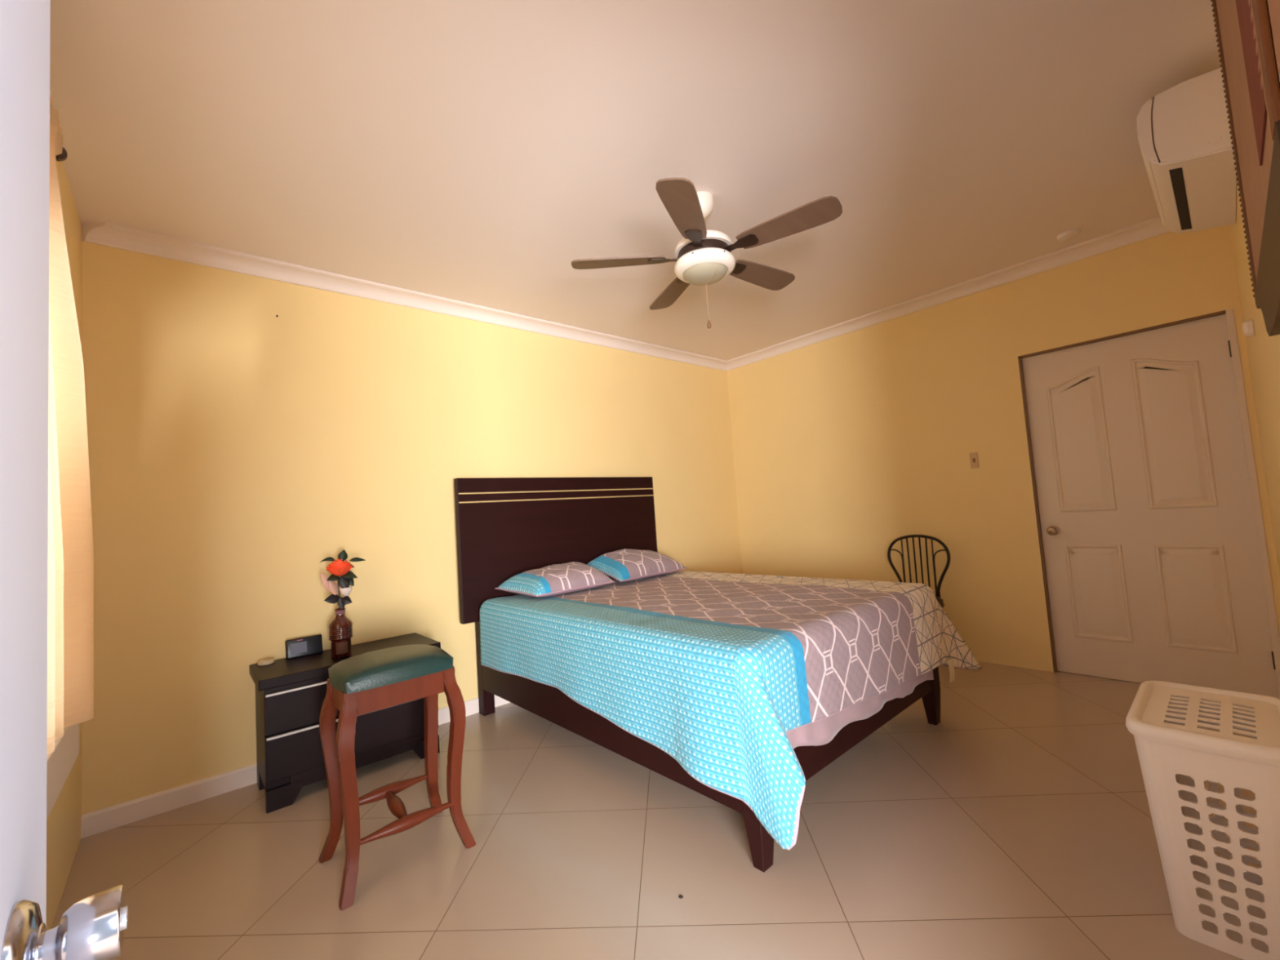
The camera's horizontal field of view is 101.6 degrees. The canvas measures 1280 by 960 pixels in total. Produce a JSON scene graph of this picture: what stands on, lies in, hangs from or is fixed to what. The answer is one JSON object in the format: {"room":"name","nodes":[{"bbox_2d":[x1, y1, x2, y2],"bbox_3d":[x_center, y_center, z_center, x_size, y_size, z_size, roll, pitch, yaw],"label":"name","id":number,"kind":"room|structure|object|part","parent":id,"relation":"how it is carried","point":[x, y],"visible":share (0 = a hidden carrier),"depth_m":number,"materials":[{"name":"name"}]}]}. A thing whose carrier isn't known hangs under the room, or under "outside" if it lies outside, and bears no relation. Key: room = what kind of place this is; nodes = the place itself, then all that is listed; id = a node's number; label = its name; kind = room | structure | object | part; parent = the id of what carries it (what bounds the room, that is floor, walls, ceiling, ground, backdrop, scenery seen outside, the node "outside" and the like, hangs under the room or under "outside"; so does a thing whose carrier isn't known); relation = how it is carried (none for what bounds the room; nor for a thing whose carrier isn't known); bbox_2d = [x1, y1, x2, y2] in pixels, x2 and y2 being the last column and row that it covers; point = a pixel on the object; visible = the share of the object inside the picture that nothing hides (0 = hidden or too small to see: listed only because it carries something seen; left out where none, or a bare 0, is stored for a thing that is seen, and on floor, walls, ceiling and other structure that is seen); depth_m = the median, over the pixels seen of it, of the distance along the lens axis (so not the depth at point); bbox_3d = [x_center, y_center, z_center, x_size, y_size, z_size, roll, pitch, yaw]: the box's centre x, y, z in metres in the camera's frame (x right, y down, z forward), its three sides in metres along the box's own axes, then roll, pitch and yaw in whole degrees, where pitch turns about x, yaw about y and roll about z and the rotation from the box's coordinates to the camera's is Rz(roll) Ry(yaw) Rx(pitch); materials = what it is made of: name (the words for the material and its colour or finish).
{"room":"bedroom","nodes":[
{"label":"bedroom","id":0,"kind":"room"},
{"bbox_2d":[45,160,81,930],"bbox_3d":[-1.352,0.018,0.944,0.140,2.651,3.410,-1,-5,-41],"label":"wall","id":1,"kind":"structure","parent":0,"point":[64,820],"depth_m":1.97,"materials":[{"name":"yellow paint"}]},
{"bbox_2d":[55,146,67,161],"bbox_3d":[-1.332,-1.034,1.068,0.072,0.100,1.400,-1,-5,-41],"label":"curtain rod","id":2,"kind":"object","parent":1,"relation":"attached to","point":[62,157],"visible":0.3,"depth_m":1.58,"materials":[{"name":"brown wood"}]},
{"bbox_2d":[46,88,93,755],"bbox_3d":[-1.355,-0.206,1.161,0.087,1.765,1.720,-1,-5,-41],"label":"curtain","id":3,"kind":"object","parent":2,"relation":"hanging from","point":[70,556],"visible":0.36,"depth_m":1.50,"materials":[{"name":"beige fabric"}]},
{"bbox_2d":[46,723,79,819],"bbox_3d":[-1.488,0.068,1.179,0.145,1.600,1.630,-1,-5,-41],"label":"window","id":4,"kind":"structure","parent":1,"relation":"in","point":[60,762],"depth_m":1.51,"materials":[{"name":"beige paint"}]},
{"bbox_2d":[0,0,128,959],"bbox_3d":[-0.232,0.195,0.149,0.093,2.028,0.770,-1,-5,-41],"label":"door","id":5,"kind":"structure","parent":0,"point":[92,928],"depth_m":0.36,"materials":[{"name":"white paint"}]},
{"bbox_3d":[-0.382,0.310,0.355,0.042,0.044,0.044,-1,-5,-41],"label":"knob","id":6,"kind":"part","parent":5,"relation":"part of","materials":[{"name":"silver metal"}]},
{"bbox_2d":[81,241,742,814],"bbox_3d":[-0.773,0.160,3.810,4.797,2.651,0.140,-1,-5,-41],"label":"wall","id":7,"kind":"structure","parent":0,"point":[236,447],"depth_m":2.78,"materials":[{"name":"yellow paint"}]},
{"bbox_2d":[80,694,510,838],"bbox_3d":[-0.637,1.428,3.672,4.517,0.090,0.014,-1,-5,-41],"label":"baseboard","id":8,"kind":"structure","parent":7,"relation":"attached to","point":[111,817],"depth_m":2.37,"materials":[{"name":"beige paint"}]},
{"bbox_2d":[81,222,727,371],"bbox_3d":[-0.786,-1.132,3.808,4.517,0.076,0.080,-1,-5,-41],"label":"crown molding","id":9,"kind":"structure","parent":7,"relation":"attached to","point":[108,234],"depth_m":3.01,"materials":[{"name":"beige paint"}]},
{"bbox_2d":[49,0,1221,360],"bbox_3d":[0.303,-1.381,2.570,4.797,0.120,3.690,-1,-5,-41],"label":"ceiling","id":10,"kind":"structure","parent":0,"point":[473,152],"depth_m":2.00,"materials":[{"name":"white paint"}]},
{"bbox_2d":[571,177,842,328],"bbox_3d":[0.337,-1.017,2.465,1.173,0.623,1.197,-1,-5,-41],"label":"ceiling fan","id":11,"kind":"object","parent":10,"relation":"hanging from","point":[704,256],"visible":1,"depth_m":2.34,"materials":[{"name":"brown wood"}]},
{"bbox_3d":[-0.102,-1.022,2.450,0.437,0.035,0.143,-4,-4,0],"label":"blade","id":12,"kind":"part","parent":11,"relation":"part of","materials":[{"name":"brown wood"}]},
{"bbox_3d":[0.174,-1.016,2.835,0.143,0.035,0.437,-3,-4,-18],"label":"blade","id":13,"kind":"part","parent":11,"relation":"part of","materials":[{"name":"brown wood"}]},
{"bbox_3d":[0.178,-1.065,2.069,0.143,0.035,0.437,-5,-4,17],"label":"blade","id":14,"kind":"part","parent":11,"relation":"part of","materials":[{"name":"brown wood"}]},
{"bbox_3d":[0.307,-0.952,2.447,0.208,0.042,0.208,-1,-5,-41],"label":"lamp shade","id":15,"kind":"part","parent":11,"relation":"part of","materials":[{"name":"white glass"}]},
{"bbox_3d":[0.322,-0.726,2.433,0.021,0.042,0.020,-1,-5,-41],"label":"pull knob","id":16,"kind":"part","parent":11,"relation":"part of","materials":[{"name":"brown wood"}]},
{"bbox_3d":[0.339,-0.864,2.396,0.011,0.236,0.107,-2,-4,-25],"label":"pull chain","id":17,"kind":"part","parent":11,"relation":"part of","materials":[{"name":"brown"}]},
{"bbox_3d":[0.625,-1.055,2.693,0.437,0.035,0.143,-1,-4,-36],"label":"blade","id":18,"kind":"part","parent":11,"relation":"part of","materials":[{"name":"brown wood"}]},
{"bbox_3d":[0.627,-1.085,2.220,0.437,0.035,0.143,-6,-4,35],"label":"blade","id":19,"kind":"part","parent":11,"relation":"part of","materials":[{"name":"brown wood"}]},
{"bbox_2d":[1056,228,1080,241],"bbox_3d":[2.498,-1.422,3.041,0.110,0.030,0.110,-1,-5,-41],"label":"smoke detector","id":20,"kind":"object","parent":10,"relation":"attached to","point":[1069,234],"visible":1,"depth_m":3.02,"materials":[{"name":"white paint"}]},
{"bbox_2d":[50,661,1261,959],"bbox_3d":[1.112,1.292,1.686,5.117,0.120,5.910,-1,-5,-41],"label":"floor","id":21,"kind":"structure","parent":0,"point":[1017,824],"depth_m":1.82,"materials":[{"name":"beige tile"}]},
{"bbox_2d":[248,632,440,813],"bbox_3d":[-1.481,1.178,2.672,0.794,0.575,0.405,-1,-5,-41],"label":"nightstand","id":22,"kind":"object","parent":21,"relation":"on","point":[291,694],"visible":0.62,"depth_m":2.41,"materials":[{"name":"brown paint"}]},
{"bbox_2d":[257,657,274,666],"bbox_3d":[-1.842,0.895,2.572,0.068,0.023,0.068,-1,-5,-41],"label":"round pot","id":23,"kind":"object","parent":22,"relation":"on","point":[271,660],"visible":1,"depth_m":2.55,"materials":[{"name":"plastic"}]},
{"bbox_3d":[-1.371,0.949,2.545,0.742,0.010,0.015,-1,-5,-41],"label":"handle","id":24,"kind":"part","parent":22,"relation":"part of","materials":[{"name":"silver metal"}]},
{"bbox_3d":[-1.377,1.036,2.554,0.750,0.180,0.024,-1,-5,-41],"label":"drawer","id":25,"kind":"part","parent":22,"relation":"part of","materials":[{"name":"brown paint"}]},
{"bbox_2d":[284,634,323,659],"bbox_3d":[-1.741,0.864,2.707,0.160,0.099,0.060,-1,-5,-41],"label":"alarm clock","id":26,"kind":"object","parent":22,"relation":"on","point":[310,645],"visible":0.99,"depth_m":2.69,"materials":[{"name":"black plastic"}]},
{"bbox_2d":[328,607,353,658],"bbox_3d":[-1.506,0.768,2.630,0.110,0.240,0.110,-1,-5,-41],"label":"vase","id":27,"kind":"object","parent":22,"relation":"on","point":[340,628],"visible":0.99,"depth_m":2.59,"materials":[{"name":"brown glass"}]},
{"bbox_2d":[320,549,365,608],"bbox_3d":[-1.502,0.558,2.644,0.184,0.409,0.124,-3,-4,-7],"label":"rose","id":28,"kind":"object","parent":27,"relation":"in","point":[340,567],"visible":0.99,"depth_m":2.63,"materials":[{"name":"red plant"}]},
{"bbox_3d":[-1.517,0.613,2.639,0.015,0.300,0.008,-1,-5,-41],"label":"stem","id":29,"kind":"part","parent":28,"relation":"part of","materials":[{"name":"green plastic"}]},
{"bbox_3d":[-1.359,1.135,2.534,0.742,0.010,0.015,-1,-5,-41],"label":"handle","id":30,"kind":"part","parent":22,"relation":"part of","materials":[{"name":"silver metal"}]},
{"bbox_3d":[-1.365,1.228,2.542,0.750,0.193,0.024,-1,-5,-41],"label":"drawer","id":31,"kind":"part","parent":22,"relation":"part of","materials":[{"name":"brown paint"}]},
{"bbox_2d":[318,644,475,910],"bbox_3d":[-0.923,1.018,1.962,0.450,0.730,0.364,-1,-5,-41],"label":"bar stool","id":32,"kind":"object","parent":21,"relation":"on","point":[370,682],"visible":1,"depth_m":1.91,"materials":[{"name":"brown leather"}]},
{"bbox_3d":[-1.150,1.070,1.939,0.078,0.655,0.091,-1,-5,-41],"label":"leg","id":33,"kind":"part","parent":32,"relation":"part of","materials":[{"name":"brown wood"}]},
{"bbox_3d":[-0.970,1.045,1.735,0.078,0.655,0.091,-1,-5,-41],"label":"leg","id":34,"kind":"part","parent":32,"relation":"part of","materials":[{"name":"brown wood"}]},
{"bbox_3d":[-0.945,0.694,1.982,0.396,0.078,0.304,-1,-5,-41],"label":"seat","id":35,"kind":"part","parent":32,"relation":"part of","materials":[{"name":"teal leather"}]},
{"bbox_3d":[-0.871,1.067,2.185,0.078,0.655,0.091,-1,-5,-41],"label":"leg","id":36,"kind":"part","parent":32,"relation":"part of","materials":[{"name":"brown wood"}]},
{"bbox_3d":[-0.691,1.042,1.981,0.078,0.655,0.091,-1,-5,-41],"label":"leg","id":37,"kind":"part","parent":32,"relation":"part of","materials":[{"name":"brown wood"}]},
{"bbox_2d":[453,476,940,872],"bbox_3d":[0.196,0.630,3.023,1.688,1.487,2.157,-1,-5,-41],"label":"bed","id":38,"kind":"object","parent":21,"relation":"on","point":[507,527],"visible":0.38,"depth_m":3.33,"materials":[{"name":"brown wood"}]},
{"bbox_3d":[-0.984,1.173,3.314,0.075,0.600,0.070,-1,-5,-41],"label":"head post","id":39,"kind":"part","parent":38,"relation":"part of","materials":[{"name":"brown wood"}]},
{"bbox_3d":[-0.506,0.432,3.798,1.664,0.902,0.050,-1,-5,-41],"label":"headboard","id":40,"kind":"part","parent":38,"relation":"part of","materials":[{"name":"brown wood"}]},
{"bbox_3d":[-0.303,1.107,2.507,0.030,0.210,2.045,-1,-5,-41],"label":"rail","id":41,"kind":"part","parent":38,"relation":"part of","materials":[{"name":"brown wood"}]},
{"bbox_3d":[0.400,1.119,1.748,0.085,0.328,0.072,-1,-5,-41],"label":"leg","id":42,"kind":"part","parent":38,"relation":"part of","materials":[{"name":"brown wood"}]},
{"bbox_2d":[786,669,933,748],"bbox_3d":[0.984,0.872,2.254,1.331,0.316,0.040,-1,-5,-41],"label":"sheet","id":43,"kind":"object","parent":38,"relation":"hanging from","point":[820,732],"visible":0.22,"depth_m":2.08,"materials":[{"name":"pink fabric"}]},
{"bbox_3d":[0.961,0.996,2.240,1.515,0.190,0.027,-1,-5,-41],"label":"foot rail","id":44,"kind":"part","parent":38,"relation":"part of","materials":[{"name":"brown wood"}]},
{"bbox_3d":[1.522,1.106,2.737,0.085,0.328,0.072,-1,-5,-41],"label":"leg","id":45,"kind":"part","parent":38,"relation":"part of","materials":[{"name":"brown wood"}]},
{"bbox_2d":[887,534,950,608],"bbox_3d":[1.895,0.852,3.663,0.440,0.903,0.433,-1,-5,-41],"label":"metal chair","id":46,"kind":"object","parent":21,"relation":"on","point":[937,588],"visible":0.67,"depth_m":3.78,"materials":[{"name":"black metal"}]},
{"bbox_3d":[1.887,0.844,3.656,0.410,0.047,0.410,-1,-5,-41],"label":"seat","id":47,"kind":"part","parent":46,"relation":"part of","materials":[{"name":"black metal"}]},
{"bbox_2d":[1125,680,1279,959],"bbox_3d":[1.601,0.909,1.434,0.464,0.546,0.314,-1,-5,-41],"label":"laundry hamper","id":48,"kind":"object","parent":21,"relation":"on","point":[1232,906],"visible":1,"depth_m":1.34,"materials":[{"name":"beige plastic"}]},
{"bbox_3d":[1.584,0.658,1.450,0.464,0.041,0.314,-1,-5,-41],"label":"lid","id":49,"kind":"part","parent":48,"relation":"part of","materials":[{"name":"beige plastic"}]},
{"bbox_3d":[1.583,0.644,1.451,0.400,0.013,0.250,-1,-5,-41],"label":"slotted panel","id":50,"kind":"part","parent":48,"relation":"part of","materials":[{"name":"beige plastic"}]},
{"bbox_2d":[726,225,1279,672],"bbox_3d":[2.142,-0.021,4.023,0.140,2.651,3.410,-1,-5,-41],"label":"wall","id":51,"kind":"structure","parent":0,"point":[846,446],"depth_m":3.80,"materials":[{"name":"yellow paint"}]},
{"bbox_2d":[726,216,1170,371],"bbox_3d":[1.974,-1.302,4.030,0.080,0.076,3.410,-1,-5,-41],"label":"crown molding","id":52,"kind":"structure","parent":51,"relation":"attached to","point":[1153,227],"depth_m":3.63,"materials":[{"name":"beige paint"}]},
{"bbox_2d":[968,452,978,468],"bbox_3d":[2.349,-0.139,3.672,0.011,0.110,0.050,-1,-5,-41],"label":"light switch","id":53,"kind":"object","parent":51,"relation":"attached to","point":[974,461],"visible":1,"depth_m":3.67,"materials":[{"name":"brown plastic"}]},
{"bbox_2d":[1017,308,1279,698],"bbox_3d":[2.938,0.162,3.092,0.179,2.066,0.953,-1,-5,-41],"label":"door","id":54,"kind":"structure","parent":51,"relation":"in","point":[1154,557],"depth_m":3.02,"materials":[{"name":"beige paint"}]},
{"bbox_3d":[2.643,0.326,3.347,0.071,0.060,0.060,-1,-5,-41],"label":"knob","id":55,"kind":"part","parent":54,"relation":"part of","materials":[{"name":"gold metal"}]},
{"bbox_3d":[2.749,-0.246,3.267,0.007,0.885,0.270,-1,-5,-41],"label":"raised panel","id":56,"kind":"part","parent":54,"relation":"part of","materials":[{"name":"beige paint"}]},
{"bbox_3d":[2.812,0.687,3.209,0.007,0.580,0.270,-1,-5,-41],"label":"raised panel","id":57,"kind":"part","parent":54,"relation":"part of","materials":[{"name":"beige paint"}]},
{"bbox_3d":[3.019,-0.283,2.961,0.007,0.885,0.270,-1,-5,-41],"label":"raised panel","id":58,"kind":"part","parent":54,"relation":"part of","materials":[{"name":"beige paint"}]},
{"bbox_3d":[3.081,0.650,2.902,0.007,0.580,0.270,-1,-5,-41],"label":"raised panel","id":59,"kind":"part","parent":54,"relation":"part of","materials":[{"name":"beige paint"}]},
{"bbox_2d":[1210,0,1279,579],"bbox_3d":[1.555,-0.161,1.165,4.797,2.651,0.164,-1,-5,-41],"label":"wall","id":60,"kind":"structure","parent":0,"point":[1248,31],"depth_m":1.26,"materials":[{"name":"yellow paint"}]},
{"bbox_2d":[1136,67,1236,233],"bbox_3d":[2.182,-1.236,2.077,0.812,0.298,0.222,-1,-5,-41],"label":"air conditioner","id":61,"kind":"object","parent":60,"relation":"attached to","point":[1183,132],"visible":0.99,"depth_m":1.85,"materials":[{"name":"beige plastic"}]},
{"bbox_3d":[2.122,-1.261,2.146,0.802,0.224,0.044,-1,-5,-41],"label":"panel","id":62,"kind":"part","parent":61,"relation":"part of","materials":[{"name":"beige plastic"}]},
{"bbox_2d":[1168,167,1191,230],"bbox_3d":[2.174,-1.120,2.096,0.700,0.021,0.032,-1,-5,-41],"label":"vent","id":63,"kind":"object","parent":61,"relation":"attached to","point":[1180,179],"depth_m":2.06,"materials":[{"name":"black plastic"}]},
{"bbox_2d":[1242,319,1255,337],"bbox_3d":[2.422,-0.603,2.079,0.068,0.068,0.030,-1,-5,-41],"label":"round fitting","id":64,"kind":"object","parent":60,"relation":"attached to","point":[1248,328],"visible":1,"depth_m":2.06,"materials":[{"name":"beige plastic"}]},
{"bbox_3d":[1.087,-1.021,0.957,0.320,0.800,0.003,-1,-5,-41],"label":"red panel","id":65,"kind":"part","parent":60,"relation":"part of","materials":[{"name":"wood"}]},
{"bbox_3d":[0.263,0.837,3.028,1.565,0.312,2.034,-1,-5,-41],"label":"mattress","id":66,"kind":"object","parent":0,"visible":0},
{"bbox_2d":[479,570,982,849],"bbox_3d":[0.393,0.921,2.971,1.902,0.584,2.230,-1,-5,-41],"label":"quilt","id":67,"kind":"object","parent":66,"relation":"on","point":[713,671],"visible":0.92,"depth_m":2.16,"materials":[{"name":"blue fabric"}]},
{"bbox_2d":[494,561,614,597],"bbox_3d":[-0.523,0.636,3.387,0.674,0.162,0.471,-1,-5,-41],"label":"pillow","id":68,"kind":"object","parent":67,"relation":"on","point":[553,580],"visible":1,"depth_m":3.25,"materials":[{"name":"grey fabric"}]},
{"bbox_2d":[586,548,686,582],"bbox_3d":[0.002,0.605,3.853,0.769,0.197,0.472,-1,-5,-41],"label":"pillow","id":69,"kind":"object","parent":67,"relation":"on","point":[625,564],"visible":0.97,"depth_m":3.71,"materials":[{"name":"grey fabric"}]}
]}

